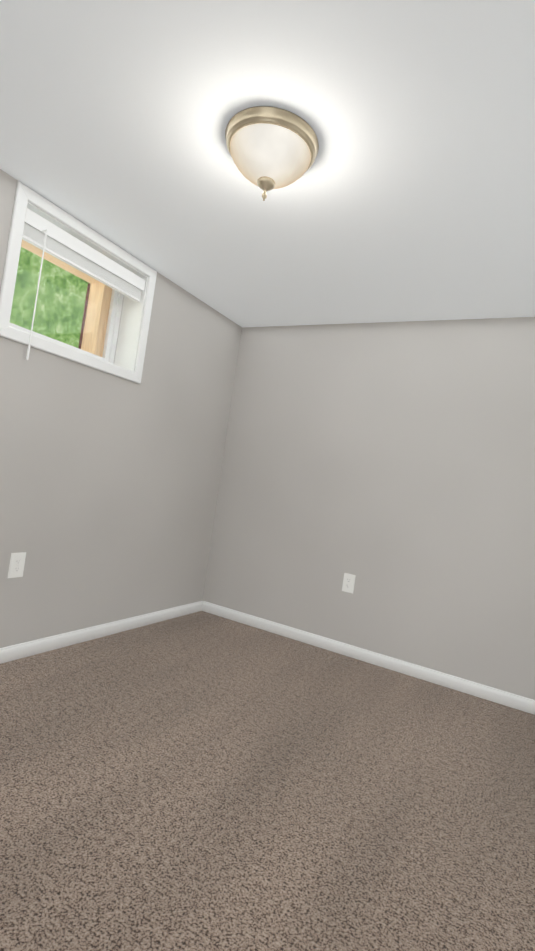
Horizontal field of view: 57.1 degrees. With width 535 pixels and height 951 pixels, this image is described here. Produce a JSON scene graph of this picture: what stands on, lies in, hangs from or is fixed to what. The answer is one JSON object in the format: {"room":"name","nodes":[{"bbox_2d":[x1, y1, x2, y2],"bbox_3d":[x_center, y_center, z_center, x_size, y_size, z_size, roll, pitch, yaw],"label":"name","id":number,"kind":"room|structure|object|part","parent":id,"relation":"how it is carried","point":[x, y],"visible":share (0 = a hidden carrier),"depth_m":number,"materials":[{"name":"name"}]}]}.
{"room":"empty basement bedroom","nodes":[
{"label":"empty basement bedroom","id":0,"kind":"room"},
{"bbox_2d":[0,169,241,647],"bbox_3d":[-1.565,-0.258,2.059,0.360,2.250,4.626,8,-1,29],"label":"wall","id":1,"kind":"structure","parent":0,"point":[109,486],"depth_m":2.92,"materials":[{"name":"paint"}]},
{"bbox_2d":[7,552,25,577],"bbox_3d":[-1.237,0.444,2.431,0.007,0.124,0.080,8,-1,29],"label":"outlet","id":2,"kind":"object","parent":1,"relation":"attached to","point":[16,565],"visible":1,"depth_m":2.43,"materials":[{"name":"white plastic"}]},
{"bbox_2d":[21,239,111,356],"bbox_3d":[-1.221,-0.977,2.759,0.147,0.585,0.807,8,-1,29],"label":"window well","id":3,"kind":"object","parent":1,"relation":"attached to","point":[99,331],"depth_m":3.00,"materials":[{"name":"brown wood"}]},
{"bbox_2d":[0,181,156,383],"bbox_3d":[-1.047,-0.916,2.657,0.261,0.769,0.918,8,-1,29],"label":"basement window","id":4,"kind":"structure","parent":1,"relation":"in","point":[38,227],"depth_m":2.62,"materials":[{"name":"white plastic"}]},
{"bbox_2d":[18,207,145,301],"bbox_3d":[-0.952,-1.143,2.626,0.046,0.132,0.788,8,-1,29],"label":"window blind","id":5,"kind":"object","parent":4,"relation":"attached to","point":[67,246],"depth_m":2.58,"materials":[{"name":"white plastic"}]},
{"bbox_2d":[0,601,203,663],"bbox_3d":[-1.154,0.909,2.667,0.030,0.076,2.716,8,-1,29],"label":"baseboard","id":6,"kind":"structure","parent":1,"relation":"attached to","point":[58,641],"depth_m":2.88,"materials":[{"name":"white wood"}]},
{"bbox_2d":[0,611,534,950],"bbox_3d":[-0.170,1.125,1.159,3.973,0.120,4.626,8,-1,29],"label":"floor","id":7,"kind":"structure","parent":0,"point":[201,781],"depth_m":1.65,"materials":[{"name":"carpet"}]},
{"bbox_2d":[0,0,534,327],"bbox_3d":[0.167,-1.236,1.196,3.973,0.150,4.626,8,-1,29],"label":"ceiling","id":8,"kind":"structure","parent":0,"point":[408,195],"depth_m":1.75,"materials":[{"name":"white paint"}]},
{"bbox_2d":[225,106,318,200],"bbox_3d":[0.001,-1.069,1.730,0.331,0.210,0.331,8,-1,29],"label":"ceiling light fixture","id":9,"kind":"object","parent":8,"relation":"attached to","point":[269,148],"visible":1,"depth_m":1.64,"materials":[{"name":"white glass"}]},
{"bbox_3d":[0.004,-1.085,1.730,0.289,0.112,0.289,8,-1,29],"label":"lamp shade","id":10,"kind":"part","parent":9,"relation":"part of","materials":[{"name":"white glass"}]},
{"bbox_2d":[203,317,534,699],"bbox_3d":[1.235,0.157,3.052,3.613,2.250,0.130,8,-1,29],"label":"wall","id":11,"kind":"structure","parent":0,"point":[390,466],"depth_m":3.22,"materials":[{"name":"paint"}]},
{"bbox_2d":[342,573,355,593],"bbox_3d":[0.544,0.722,3.300,0.080,0.124,0.007,8,-1,29],"label":"outlet","id":12,"kind":"object","parent":11,"relation":"attached to","point":[348,583],"visible":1,"depth_m":3.30,"materials":[{"name":"white plastic"}]},
{"bbox_2d":[204,601,534,714],"bbox_3d":[0.627,1.171,3.209,2.583,0.076,0.014,8,-1,29],"label":"baseboard","id":13,"kind":"structure","parent":11,"relation":"attached to","point":[479,690],"depth_m":3.14,"materials":[{"name":"white wood"}]},
{"label":"outside","id":14,"kind":"structure","parent":0,"visible":0},
{"bbox_2d":[10,247,88,347],"bbox_3d":[-6.239,-3.756,6.816,0.100,10.000,18.000,8,-1,29],"label":"trees","id":15,"kind":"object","parent":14,"point":[24,296],"depth_m":9.96,"materials":[{"name":"green plant"}]}
]}

